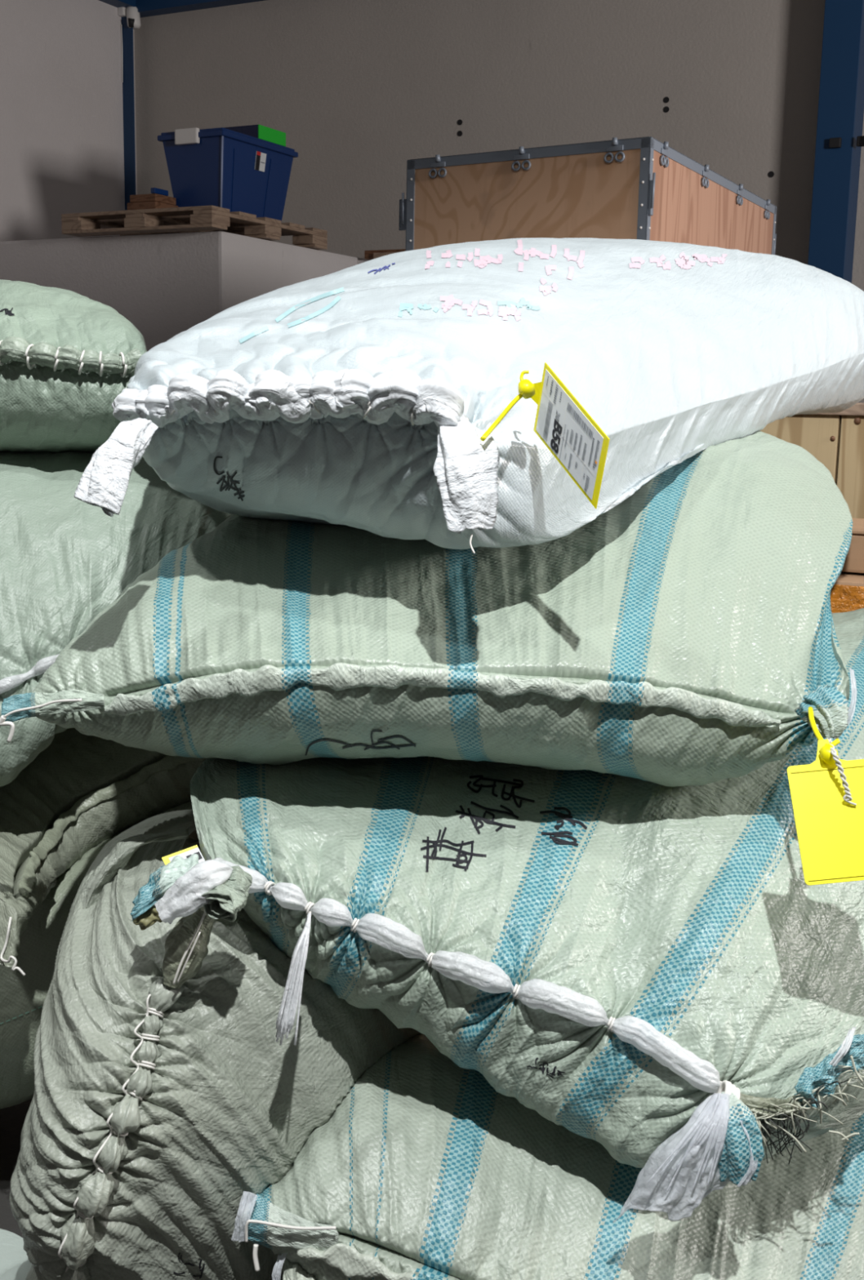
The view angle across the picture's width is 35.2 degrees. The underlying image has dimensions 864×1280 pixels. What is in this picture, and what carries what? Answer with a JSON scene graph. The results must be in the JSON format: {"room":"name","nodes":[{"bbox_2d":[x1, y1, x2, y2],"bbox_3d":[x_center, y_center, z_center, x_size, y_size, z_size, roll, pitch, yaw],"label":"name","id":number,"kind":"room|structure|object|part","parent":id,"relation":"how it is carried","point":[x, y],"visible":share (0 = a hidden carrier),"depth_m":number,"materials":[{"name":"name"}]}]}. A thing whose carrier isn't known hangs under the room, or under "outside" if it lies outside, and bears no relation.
{"room":"warehouse","nodes":[
{"label":"warehouse","id":0,"kind":"room"},
{"bbox_2d":[0,1098,31,1237],"bbox_3d":[-0.002,0.090,6.110,18.000,0.100,20.000,1,10,0],"label":"floor","id":1,"kind":"structure","parent":0,"point":[12,1118],"depth_m":2.01,"materials":[{"name":"concrete"}]},
{"bbox_2d":[0,1228,31,1279],"bbox_3d":[-0.557,0.763,1.687,0.354,0.099,0.189,9,13,37],"label":"woven sack","id":2,"kind":"object","parent":1,"relation":"on","point":[15,1264],"visible":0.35,"depth_m":1.75,"materials":[{"name":"fabric"}]},
{"bbox_2d":[0,801,192,1108],"bbox_3d":[-0.650,0.490,1.999,0.846,0.509,0.327,1,10,0],"label":"woven sack","id":3,"kind":"object","parent":1,"relation":"on","point":[22,997],"visible":0.16,"depth_m":1.86,"materials":[{"name":"fabric"}]},
{"bbox_2d":[0,728,205,975],"bbox_3d":[-0.525,0.228,1.975,0.508,0.265,0.692,7,12,29],"label":"woven sack","id":4,"kind":"object","parent":3,"relation":"on","point":[81,791],"visible":0.62,"depth_m":1.98,"materials":[{"name":"fabric"}]},
{"bbox_2d":[0,451,232,786],"bbox_3d":[-0.669,-0.051,2.005,0.945,0.488,0.558,1,10,0],"label":"woven sack","id":5,"kind":"object","parent":4,"relation":"on","point":[64,561],"visible":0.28,"depth_m":1.85,"materials":[{"name":"fabric"}]},
{"bbox_2d":[0,279,146,453],"bbox_3d":[-0.742,-0.411,2.099,0.891,0.302,0.463,3,10,11],"label":"woven sack","id":6,"kind":"object","parent":5,"relation":"on","point":[66,356],"visible":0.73,"depth_m":1.90,"materials":[{"name":"fabric"}]},
{"bbox_2d":[8,809,420,1279],"bbox_3d":[-0.237,0.509,1.626,0.451,0.629,0.543,1,10,0],"label":"woven sack","id":7,"kind":"object","parent":1,"relation":"on","point":[166,1092],"visible":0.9,"depth_m":1.43,"materials":[{"name":"fabric"}]},
{"bbox_2d":[271,1253,315,1279],"bbox_3d":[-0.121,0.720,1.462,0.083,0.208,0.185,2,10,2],"label":"woven sack","id":8,"kind":"object","parent":1,"relation":"on","point":[291,1271],"visible":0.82,"depth_m":1.39,"materials":[{"name":"fabric"}]},
{"bbox_2d":[231,1033,863,1279],"bbox_3d":[0.273,0.653,1.637,0.917,0.362,0.663,2,10,4],"label":"woven sack","id":9,"kind":"object","parent":1,"relation":"on","point":[424,1170],"visible":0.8,"depth_m":1.41,"materials":[{"name":"fabric"}]},
{"bbox_2d":[129,608,863,1222],"bbox_3d":[0.243,0.242,1.712,1.101,0.480,0.955,1,10,0],"label":"woven sack","id":10,"kind":"object","parent":9,"relation":"on","point":[653,971],"visible":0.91,"depth_m":1.42,"materials":[{"name":"fabric"}]},
{"bbox_2d":[161,844,204,865],"bbox_3d":[-0.271,0.244,1.490,0.048,0.033,0.019,-2,11,-18],"label":"tag","id":11,"kind":"object","parent":10,"relation":"attached to","point":[186,853],"visible":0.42,"depth_m":1.49,"materials":[{"name":"yellow plastic"}]},
{"bbox_2d":[186,851,201,859],"bbox_3d":[-0.266,0.240,1.491,0.027,0.013,0.005,-2,11,-18],"label":"print","id":12,"kind":"object","parent":11,"relation":"on","point":[188,853],"depth_m":1.49,"materials":[{"name":"black"}]},
{"bbox_3d":[-0.236,0.256,1.372,0.084,0.061,0.035,-2,11,-18],"label":"plastic bulb","id":13,"kind":"part","parent":10,"relation":"part of","materials":[{"name":"white"}]},
{"bbox_2d":[0,431,857,786],"bbox_3d":[0.039,-0.071,1.790,1.012,0.421,0.810,1,10,0],"label":"woven sack","id":14,"kind":"object","parent":10,"relation":"on","point":[683,634],"visible":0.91,"depth_m":1.50,"materials":[{"name":"fabric"}]},
{"bbox_2d":[73,237,863,553],"bbox_3d":[0.056,-0.384,1.921,0.779,0.425,1.415,9,13,36],"label":"woven sack","id":15,"kind":"object","parent":14,"relation":"on","point":[364,395],"visible":1,"depth_m":1.58,"materials":[{"name":"white fabric"}]},
{"bbox_2d":[238,287,540,343],"bbox_3d":[-0.047,-0.404,1.695,0.367,0.082,0.201,1,10,0],"label":"print","id":16,"kind":"object","parent":15,"relation":"attached to","point":[505,315],"depth_m":1.66,"materials":[{"name":"teal"}]},
{"bbox_2d":[480,362,609,508],"bbox_3d":[0.117,-0.204,1.351,0.126,0.141,0.085,3,10,12],"label":"tag","id":17,"kind":"object","parent":15,"relation":"hanging from","point":[563,425],"visible":1,"depth_m":1.35,"materials":[{"name":"yellow plastic"}]},
{"bbox_3d":[0.134,-0.203,1.345,0.013,0.141,0.119,-6,12,-34],"label":"tag plate","id":18,"kind":"part","parent":17,"relation":"part of","materials":[{"name":"yellow plastic"}]},
{"bbox_2d":[546,376,599,491],"bbox_3d":[0.139,-0.204,1.341,0.004,0.112,0.083,-6,12,-35],"label":"print","id":19,"kind":"object","parent":17,"relation":"attached to","point":[572,436],"depth_m":1.34,"materials":[{"name":"grey paper"}]},
{"bbox_2d":[424,239,726,320],"bbox_3d":[0.155,-0.510,1.942,0.292,0.144,0.704,8,12,34],"label":"print","id":20,"kind":"object","parent":15,"relation":"attached to","point":[502,279],"depth_m":1.87,"materials":[{"name":"pink paint"}]},
{"bbox_2d":[786,706,863,885],"bbox_3d":[0.408,0.153,1.358,0.115,0.144,0.143,1,10,0],"label":"tag","id":21,"kind":"object","parent":14,"relation":"hanging from","point":[827,793],"visible":1,"depth_m":1.32,"materials":[{"name":"yellow plastic"}]},
{"bbox_2d":[759,402,863,518],"bbox_3d":[1.407,-0.156,4.174,2.100,1.118,1.907,6,11,27],"label":"crate","id":22,"kind":"object","parent":1,"relation":"on","point":[836,440],"visible":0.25,"depth_m":3.28,"materials":[{"name":"brown wood"}]},
{"bbox_2d":[398,136,776,254],"bbox_3d":[0.638,-1.272,4.979,0.923,0.767,1.645,7,11,28],"label":"crate","id":23,"kind":"object","parent":22,"relation":"on","point":[640,188],"visible":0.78,"depth_m":4.28,"materials":[{"name":"brown wood"}]},
{"bbox_3d":[0.277,-1.155,4.309,0.870,0.738,0.012,8,12,33],"label":"panel","id":24,"kind":"part","parent":23,"relation":"part of","materials":[{"name":"brown wood"}]},
{"bbox_3d":[0.987,-1.220,4.750,0.012,0.738,1.554,6,11,27],"label":"panel","id":25,"kind":"part","parent":23,"relation":"part of","materials":[{"name":"brown wood"}]},
{"bbox_3d":[1.138,0.324,2.712,0.869,0.676,0.741,1,10,0],"label":"carton","id":26,"kind":"object","parent":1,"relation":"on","visible":0},
{"bbox_2d":[830,571,863,613],"bbox_3d":[1.114,-0.057,2.609,0.750,0.110,0.435,6,11,27],"label":"parcel","id":27,"kind":"object","parent":26,"relation":"on","point":[846,594],"visible":0.19,"depth_m":2.55,"materials":[{"name":"cardboard"}]},
{"bbox_2d":[841,518,863,573],"bbox_3d":[1.149,-0.172,2.679,0.800,0.083,0.384,6,11,27],"label":"carton","id":28,"kind":"object","parent":27,"relation":"on","point":[854,560],"visible":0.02,"depth_m":2.64,"materials":[{"name":"beige cardboard"}]},
{"bbox_2d":[0,0,136,240],"bbox_3d":[-4.233,-2.594,5.592,0.200,5.200,9.000,6,11,27],"label":"wall","id":29,"kind":"structure","parent":0,"point":[61,114],"depth_m":8.76,"materials":[{"name":"paint"}]},
{"bbox_2d":[98,0,135,7],"bbox_3d":[-4.021,-3.800,5.391,0.120,0.350,8.800,6,11,27],"label":"trim","id":30,"kind":"structure","parent":29,"relation":"attached to","point":[117,3],"depth_m":9.06,"materials":[{"name":"blue metal"}]},
{"bbox_2d":[120,16,135,210],"bbox_3d":[-2.059,-3.231,9.407,0.110,5.200,0.130,6,11,27],"label":"trim","id":31,"kind":"structure","parent":29,"relation":"attached to","point":[128,108],"depth_m":9.28,"materials":[{"name":"blue metal"}]},
{"bbox_2d":[117,6,140,82],"bbox_3d":[-2.036,-4.037,9.193,0.141,0.503,0.109,9,13,37],"label":"security camera","id":32,"kind":"object","parent":29,"relation":"attached to","point":[133,19],"visible":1,"depth_m":9.13,"materials":[{"name":"white plastic"}]},
{"bbox_2d":[0,231,365,351],"bbox_3d":[-3.351,-1.638,9.561,6.000,1.960,1.900,6,11,27],"label":"wall","id":33,"kind":"structure","parent":0,"point":[166,285],"depth_m":7.52,"materials":[{"name":"paint"}]},
{"bbox_2d":[61,205,327,249],"bbox_3d":[-1.335,-2.334,7.785,1.026,0.108,1.128,6,11,27],"label":"wooden pallet","id":34,"kind":"object","parent":33,"relation":"on","point":[199,218],"visible":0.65,"depth_m":7.46,"materials":[{"name":"brown wood"}]},
{"bbox_2d":[126,193,177,209],"bbox_3d":[-1.539,-2.394,7.496,0.200,0.095,0.200,6,11,27],"label":"wood offcut","id":35,"kind":"object","parent":34,"relation":"on","point":[151,201],"visible":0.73,"depth_m":7.41,"materials":[{"name":"brown wood"}]},
{"bbox_2d":[150,187,168,195],"bbox_3d":[-1.485,-2.442,7.414,0.030,0.030,0.120,6,11,27],"label":"lid","id":36,"kind":"object","parent":35,"relation":"on","point":[153,190],"visible":1,"depth_m":7.39,"materials":[{"name":"blue plastic"}]},
{"bbox_2d":[156,127,297,222],"bbox_3d":[-1.149,-2.598,7.703,0.446,0.445,0.746,6,11,27],"label":"storage tote","id":37,"kind":"object","parent":34,"relation":"on","point":[223,167],"visible":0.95,"depth_m":7.47,"materials":[{"name":"blue plastic"}]},
{"bbox_3d":[-1.141,-2.791,7.675,0.446,0.045,0.732,6,11,27],"label":"lid","id":38,"kind":"part","parent":37,"relation":"part of","materials":[{"name":"blue plastic"}]},
{"bbox_2d":[223,124,285,146],"bbox_3d":[-1.019,-2.866,7.752,0.266,0.075,0.270,6,11,27],"label":"carton","id":39,"kind":"object","parent":37,"relation":"in","point":[260,131],"visible":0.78,"depth_m":7.64,"materials":[{"name":"green cardboard"}]},
{"bbox_2d":[255,155,260,170],"bbox_3d":[-0.972,-2.666,7.597,0.010,0.077,0.037,6,11,27],"label":"print","id":40,"kind":"object","parent":37,"relation":"attached to","point":[257,157],"depth_m":7.60,"materials":[{"name":"black"}]},
{"bbox_2d":[356,259,370,264],"bbox_3d":[-0.013,-1.407,8.691,1.250,1.941,0.600,6,11,27],"label":"wall ledge","id":41,"kind":"object","parent":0,"point":[362,260],"depth_m":8.42,"materials":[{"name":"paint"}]},
{"bbox_2d":[364,248,405,259],"bbox_3d":[0.110,-2.327,8.191,1.100,0.054,0.230,6,11,27],"label":"wooden plank","id":42,"kind":"object","parent":41,"relation":"on","point":[368,255],"visible":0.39,"depth_m":8.30,"materials":[{"name":"brown wood"}]},
{"bbox_2d":[133,0,863,403],"bbox_3d":[1.973,-2.815,7.527,9.000,5.200,0.204,6,11,27],"label":"wall","id":43,"kind":"structure","parent":0,"point":[360,90],"depth_m":8.23,"materials":[{"name":"paint"}]},
{"bbox_2d":[135,0,266,17],"bbox_3d":[1.834,-3.980,7.224,8.800,0.350,0.120,6,11,27],"label":"trim","id":44,"kind":"structure","parent":43,"relation":"attached to","point":[146,8],"depth_m":9.02,"materials":[{"name":"blue metal"}]},
{"bbox_2d":[807,0,863,283],"bbox_3d":[2.162,-2.753,7.199,0.195,5.200,0.220,6,11,27],"label":"pillar","id":45,"kind":"structure","parent":43,"relation":"attached to","point":[841,91],"depth_m":7.13,"materials":[{"name":"blue metal"}]},
{"bbox_2d":[828,135,863,148],"bbox_3d":[2.175,-2.591,7.076,0.210,0.050,0.030,6,11,27],"label":"trim","id":46,"kind":"structure","parent":43,"relation":"attached to","point":[834,143],"depth_m":7.09,"materials":[{"name":"black metal"}]}
]}

